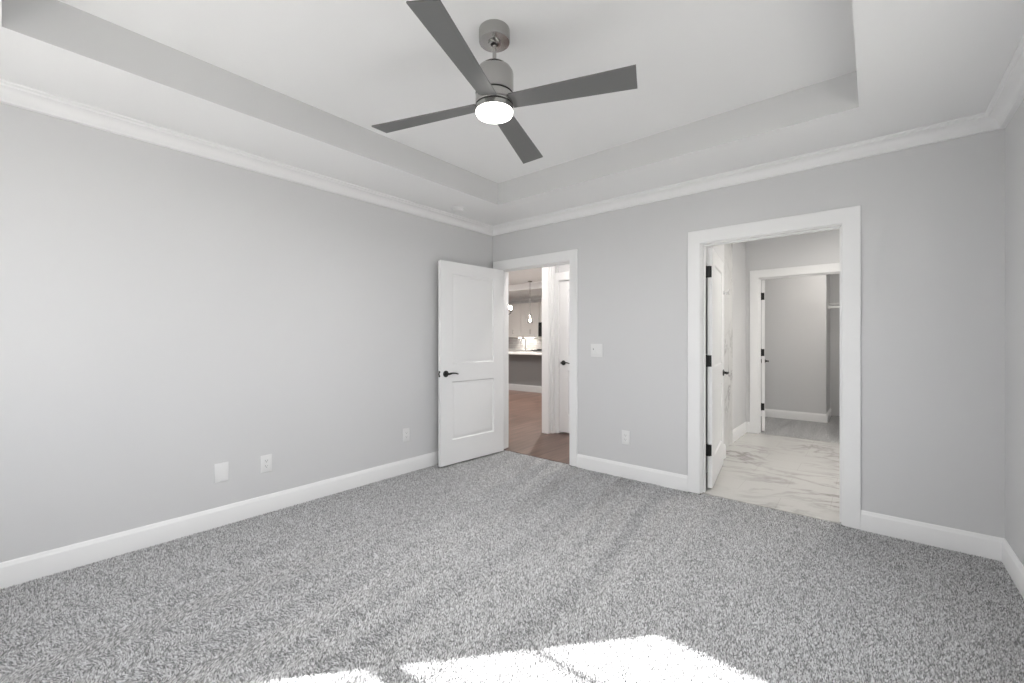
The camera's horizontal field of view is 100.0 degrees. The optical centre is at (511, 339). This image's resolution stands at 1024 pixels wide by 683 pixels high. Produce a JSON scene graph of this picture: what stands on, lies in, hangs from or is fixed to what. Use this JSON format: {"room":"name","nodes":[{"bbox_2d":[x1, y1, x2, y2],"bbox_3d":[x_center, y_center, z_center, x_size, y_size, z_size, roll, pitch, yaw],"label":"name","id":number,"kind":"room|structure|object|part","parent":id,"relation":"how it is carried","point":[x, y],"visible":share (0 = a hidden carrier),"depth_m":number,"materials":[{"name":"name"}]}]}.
{"room":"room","nodes":[
{"label":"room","id":0,"kind":"room"},
{"bbox_2d":[0,103,492,562],"bbox_3d":[-1.655,-0.200,3.237,0.120,2.960,4.320,0,0,40],"label":"wall","id":1,"kind":"structure","parent":0,"point":[167,316],"depth_m":2.67,"materials":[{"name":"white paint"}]},
{"bbox_2d":[0,451,437,588],"bbox_3d":[-1.555,1.163,3.251,0.015,0.129,4.170,0,0,40],"label":"baseboard","id":2,"kind":"structure","parent":1,"relation":"attached to","point":[17,571],"depth_m":2.66,"materials":[{"name":"white paint"}]},
{"bbox_2d":[214,462,227,482],"bbox_3d":[-1.914,0.874,2.830,0.007,0.125,0.080,0,0,40],"label":"blank wall plate","id":3,"kind":"object","parent":1,"relation":"attached to","point":[220,469],"visible":1,"depth_m":2.82,"materials":[{"name":"white plastic"}]},
{"bbox_2d":[0,79,492,235],"bbox_3d":[-1.529,-1.210,3.229,0.085,0.084,4.170,0,0,40],"label":"crown molding","id":4,"kind":"structure","parent":1,"relation":"attached to","point":[13,94],"depth_m":2.70,"materials":[{"name":"white paint"}]},
{"bbox_2d":[260,454,271,472],"bbox_3d":[-1.738,0.876,3.039,0.009,0.122,0.076,0,0,40],"label":"power outlet","id":5,"kind":"object","parent":1,"relation":"attached to","point":[265,460],"visible":1,"depth_m":3.03,"materials":[{"name":"white plastic"}]},
{"bbox_2d":[264,458,268,468],"bbox_3d":[-1.736,0.876,3.037,0.002,0.067,0.033,0,0,40],"label":"receptacle","id":6,"kind":"object","parent":5,"relation":"attached to","point":[266,460],"depth_m":3.04,"materials":[{"name":"grey plastic"}]},
{"bbox_2d":[403,427,409,441],"bbox_3d":[-0.972,0.874,3.949,0.009,0.122,0.076,0,0,40],"label":"power outlet","id":7,"kind":"object","parent":1,"relation":"attached to","point":[406,431],"visible":1,"depth_m":3.95,"materials":[{"name":"white plastic"}]},
{"bbox_2d":[0,390,1023,682],"bbox_3d":[-0.479,1.248,7.181,12.600,0.063,11.570,0,0,40],"label":"floor","id":8,"kind":"structure","parent":0,"point":[505,566],"depth_m":2.09,"materials":[{"name":"grey carpet"}]},
{"bbox_2d":[509,351,541,392],"bbox_3d":[0.488,0.764,10.288,3.320,0.928,0.970,0,0,40],"label":"kitchen island","id":9,"kind":"object","parent":8,"relation":"on","point":[525,368],"visible":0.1,"depth_m":10.13,"materials":[{"name":"grey paint"}]},
{"bbox_2d":[509,351,541,354],"bbox_3d":[0.488,0.322,10.288,3.320,0.044,0.970,0,0,40],"label":"island countertop","id":10,"kind":"structure","parent":9,"relation":"on","point":[510,352],"depth_m":10.03,"materials":[{"name":"white stone"}]},
{"bbox_3d":[0.353,1.149,10.111,3.100,0.158,0.015,0,0,40],"label":"trim","id":11,"kind":"part","parent":9,"relation":"part of","materials":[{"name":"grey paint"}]},
{"bbox_2d":[542,266,554,433],"bbox_3d":[0.477,-0.143,5.631,0.136,2.730,0.110,0,0,40],"label":"post","id":12,"kind":"object","parent":8,"relation":"on","point":[548,273],"visible":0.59,"depth_m":5.59,"materials":[{"name":"white paint"}]},
{"bbox_3d":[-0.453,0.781,14.046,0.598,0.878,0.629,0,0,40],"label":"base cabinet","id":13,"kind":"object","parent":8,"relation":"on","visible":0},
{"bbox_2d":[509,349,536,350],"bbox_3d":[0.563,0.322,13.186,3.262,0.040,0.620,0,0,40],"label":"countertop","id":14,"kind":"structure","parent":13,"relation":"on","point":[509,349],"depth_m":13.18,"materials":[{"name":"white stone"}]},
{"bbox_2d":[0,0,1023,225],"bbox_3d":[-0.089,-1.466,2.017,3.848,0.428,4.170,0,0,40],"label":"ceiling","id":15,"kind":"structure","parent":0,"point":[723,86],"depth_m":2.26,"materials":[{"name":"white paint"}]},
{"bbox_2d":[452,206,464,213],"bbox_3d":[-0.509,-1.232,4.088,0.132,0.041,0.132,0,0,40],"label":"smoke detector","id":16,"kind":"object","parent":15,"relation":"attached to","point":[456,209],"visible":1,"depth_m":4.05,"materials":[{"name":"white paint"}]},
{"bbox_2d":[372,0,636,163],"bbox_3d":[-0.082,-1.248,2.014,0.996,0.406,0.996,0,0,-26],"label":"ceiling fan","id":17,"kind":"object","parent":15,"relation":"hanging from","point":[492,80],"visible":1,"depth_m":1.93,"materials":[{"name":"silver metal"}]},
{"bbox_3d":[-0.424,-1.096,2.133,0.559,0.030,0.126,-2,-1,19],"label":"fan blade","id":18,"kind":"part","parent":17,"relation":"part of","materials":[{"name":"grey wood"}]},
{"bbox_3d":[-0.201,-1.109,1.672,0.126,0.030,0.559,0,-1,19],"label":"fan blade","id":19,"kind":"part","parent":17,"relation":"part of","materials":[{"name":"grey wood"}]},
{"bbox_2d":[476,102,512,123],"bbox_3d":[-0.082,-1.056,2.014,0.173,0.022,0.173,0,0,40],"label":"diffuser","id":20,"kind":"object","parent":17,"relation":"attached to","point":[488,112],"depth_m":1.98,"materials":[{"name":"white glass"}]},
{"bbox_3d":[0.037,-1.100,2.356,0.126,0.030,0.559,0,-1,19],"label":"fan blade","id":21,"kind":"part","parent":17,"relation":"part of","materials":[{"name":"grey wood"}]},
{"bbox_3d":[0.260,-1.104,1.895,0.559,0.030,0.126,0,0,19],"label":"fan blade","id":22,"kind":"part","parent":17,"relation":"part of","materials":[{"name":"grey wood"}]},
{"bbox_2d":[509,268,541,298],"bbox_3d":[-0.155,-1.485,9.679,9.880,0.290,7.230,0,0,40],"label":"ceiling","id":23,"kind":"structure","parent":0,"point":[519,286],"depth_m":11.31,"materials":[{"name":"white paint"}]},
{"bbox_2d":[509,299,541,348],"bbox_3d":[1.482,-0.115,12.929,8.200,2.790,0.150,0,0,40],"label":"wall","id":24,"kind":"structure","parent":0,"point":[537,300],"depth_m":13.72,"materials":[{"name":"white paint"}]},
{"bbox_2d":[509,304,520,336],"bbox_3d":[0.159,-0.608,13.685,0.535,1.044,0.394,0,0,40],"label":"upper cabinet","id":25,"kind":"object","parent":24,"relation":"attached to","point":[515,316],"visible":0.62,"depth_m":13.53,"materials":[{"name":"white paint"}]},
{"bbox_2d":[509,337,541,348],"bbox_3d":[1.660,0.102,12.674,6.800,0.375,0.010,0,0,40],"label":"backsplash","id":26,"kind":"structure","parent":24,"relation":"attached to","point":[514,342],"depth_m":13.68,"materials":[{"name":"grey tile"}]},
{"bbox_2d":[509,296,541,301],"bbox_3d":[1.315,-1.298,12.915,7.962,0.084,0.085,0,0,40],"label":"crown molding","id":27,"kind":"structure","parent":24,"relation":"attached to","point":[536,297],"depth_m":13.63,"materials":[{"name":"white paint"}]},
{"bbox_2d":[521,302,538,336],"bbox_3d":[0.637,-0.608,13.283,0.708,1.044,0.394,0,0,40],"label":"upper cabinet","id":28,"kind":"object","parent":24,"relation":"attached to","point":[528,329],"visible":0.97,"depth_m":13.17,"materials":[{"name":"white paint"}]},
{"bbox_2d":[539,302,541,321],"bbox_3d":[1.222,-0.830,12.821,0.759,0.600,0.348,0,0,40],"label":"upper cabinet","id":29,"kind":"object","parent":24,"relation":"attached to","point":[540,303],"visible":0.2,"depth_m":12.90,"materials":[{"name":"white paint"}]},
{"bbox_2d":[538,322,541,336],"bbox_3d":[1.205,-0.305,12.801,0.760,0.430,0.398,0,0,40],"label":"microwave","id":30,"kind":"object","parent":29,"relation":"attached to","point":[539,323],"visible":0.17,"depth_m":12.86,"materials":[{"name":"silver metal"}]},
{"bbox_2d":[555,264,568,272],"bbox_3d":[1.238,-0.115,5.152,1.918,2.790,0.134,0,0,40],"label":"wall","id":31,"kind":"structure","parent":0,"point":[561,268],"depth_m":5.57,"materials":[{"name":"white paint"}]},
{"bbox_2d":[555,272,568,432],"bbox_3d":[0.959,0.174,5.363,0.946,2.091,0.170,0,0,40],"label":"door","id":32,"kind":"structure","parent":31,"relation":"in","point":[561,279],"depth_m":5.58,"materials":[{"name":"white paint"}]},
{"bbox_2d":[706,242,745,443],"bbox_3d":[2.233,-0.025,4.671,0.224,2.610,2.642,0,0,40],"label":"wall","id":33,"kind":"structure","parent":0,"point":[739,249],"depth_m":5.37,"materials":[{"name":"white paint"}]},
{"bbox_2d":[706,422,746,472],"bbox_3d":[2.294,1.155,4.621,0.078,0.146,2.645,0,0,37],"label":"baseboard","id":34,"kind":"structure","parent":33,"relation":"attached to","point":[739,431],"depth_m":5.27,"materials":[{"name":"white paint"}]},
{"bbox_2d":[724,243,732,446],"bbox_3d":[2.373,-0.053,4.815,0.012,2.551,0.738,0,0,40],"label":"wall tile","id":35,"kind":"structure","parent":33,"relation":"attached to","point":[728,248],"depth_m":4.95,"materials":[{"name":"stone"}]},
{"bbox_2d":[493,128,1004,537],"bbox_3d":[1.304,-0.200,3.649,4.118,2.960,0.120,0,0,40],"label":"wall","id":36,"kind":"structure","parent":0,"point":[933,215],"depth_m":2.70,"materials":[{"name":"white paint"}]},
{"bbox_2d":[438,249,577,466],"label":"door","id":37,"kind":"structure","parent":36,"relation":"in","point":[473,301],"depth_m":4.32,"materials":[{"name":"white paint"}]},
{"bbox_3d":[-0.584,0.328,4.128,0.056,0.062,0.152,0,0,44],"label":"lever handle","id":38,"kind":"part","parent":37,"relation":"part of","materials":[{"name":"black metal"}]},
{"bbox_3d":[0.305,0.174,4.580,1.106,2.091,0.018,0,0,40],"label":"casing","id":39,"kind":"part","parent":37,"relation":"part of","materials":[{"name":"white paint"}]},
{"bbox_3d":[0.209,0.174,4.479,1.091,2.091,0.018,0,0,40],"label":"casing","id":40,"kind":"part","parent":37,"relation":"part of","materials":[{"name":"white paint"}]},
{"bbox_2d":[591,344,602,356],"bbox_3d":[0.785,0.100,3.997,0.122,0.122,0.013,0,0,40],"label":"light switch","id":41,"kind":"object","parent":36,"relation":"attached to","point":[596,349],"visible":1,"depth_m":3.99,"materials":[{"name":"white plastic"}]},
{"bbox_2d":[622,430,629,444],"bbox_3d":[1.009,0.868,3.812,0.076,0.122,0.009,0,0,40],"label":"power outlet","id":42,"kind":"object","parent":36,"relation":"attached to","point":[625,434],"visible":1,"depth_m":3.81,"materials":[{"name":"white plastic"}]},
{"bbox_2d":[493,112,1003,235],"bbox_3d":[1.226,-1.210,3.580,3.848,0.084,0.085,0,0,40],"label":"crown molding","id":43,"kind":"structure","parent":36,"relation":"attached to","point":[979,123],"depth_m":3.00,"materials":[{"name":"white paint"}]},
{"bbox_2d":[577,454,1004,561],"bbox_3d":[1.674,1.163,3.248,2.736,0.129,0.015,0,0,40],"label":"baseboard","id":44,"kind":"structure","parent":36,"relation":"attached to","point":[971,543],"depth_m":2.65,"materials":[{"name":"white paint"}]},
{"bbox_2d":[688,205,860,528],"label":"door","id":45,"kind":"structure","parent":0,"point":[848,219],"depth_m":3.25,"materials":[{"name":"white paint"}]},
{"bbox_2d":[746,229,839,421],"bbox_3d":[4.047,-0.025,4.950,2.800,2.610,0.120,0,0,40],"label":"wall","id":46,"kind":"structure","parent":0,"point":[817,248],"depth_m":5.40,"materials":[{"name":"white paint"}]},
{"bbox_2d":[746,422,749,432],"bbox_3d":[4.080,1.155,4.834,2.600,0.146,0.015,0,0,40],"label":"baseboard","id":47,"kind":"structure","parent":46,"relation":"attached to","point":[748,423],"depth_m":5.64,"materials":[{"name":"white paint"}]},
{"bbox_2d":[750,263,839,433],"bbox_3d":[3.814,0.160,5.688,1.147,2.121,0.986,0,0,40],"label":"door","id":48,"kind":"structure","parent":46,"relation":"in","point":[756,276],"depth_m":5.60,"materials":[{"name":"white paint"}]},
{"bbox_2d":[761,275,826,413],"bbox_3d":[4.282,-0.025,6.658,0.960,2.610,0.100,0,0,40],"label":"wall","id":49,"kind":"structure","parent":0,"point":[795,307],"depth_m":6.55,"materials":[{"name":"white paint"}]},
{"bbox_2d":[827,274,829,411],"bbox_3d":[4.859,-0.025,6.676,0.100,2.610,0.670,0,0,40],"label":"wall","id":50,"kind":"structure","parent":0,"point":[828,276],"depth_m":6.63,"materials":[{"name":"white paint"}]},
{"bbox_2d":[830,274,839,415],"bbox_3d":[5.156,-0.025,6.928,1.950,2.610,0.100,0,0,40],"label":"wall","id":51,"kind":"structure","parent":0,"point":[834,278],"depth_m":6.86,"materials":[{"name":"white paint"}]},
{"bbox_2d":[761,408,830,422],"bbox_3d":[4.498,1.161,6.903,0.975,0.133,0.785,0,0,40],"label":"baseboard","id":52,"kind":"structure","parent":51,"relation":"attached to","point":[805,416],"depth_m":6.53,"materials":[{"name":"white paint"}]},
{"bbox_2d":[828,303,839,309],"bbox_3d":[5.312,-0.510,6.446,0.889,0.094,0.387,0,0,40],"label":"closet rod","id":53,"kind":"object","parent":51,"relation":"attached to","point":[829,307],"visible":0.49,"depth_m":6.58,"materials":[{"name":"white plastic"}]},
{"bbox_2d":[1005,99,1023,565],"bbox_3d":[1.392,-0.200,0.673,0.150,2.960,4.320,0,0,40],"label":"wall","id":54,"kind":"structure","parent":0,"point":[1014,131],"depth_m":2.20,"materials":[{"name":"white paint"}]},
{"bbox_2d":[986,35,1023,127],"bbox_3d":[1.351,-1.210,0.806,0.085,0.084,4.170,0,0,40],"label":"crown molding","id":55,"kind":"structure","parent":54,"relation":"attached to","point":[1009,94],"depth_m":2.10,"materials":[{"name":"white paint"}]},
{"bbox_2d":[1002,539,1023,598],"bbox_3d":[1.377,1.163,0.783,0.015,0.129,4.170,0,0,40],"label":"baseboard","id":56,"kind":"structure","parent":54,"relation":"attached to","point":[1011,562],"depth_m":2.18,"materials":[{"name":"white paint"}]}
]}

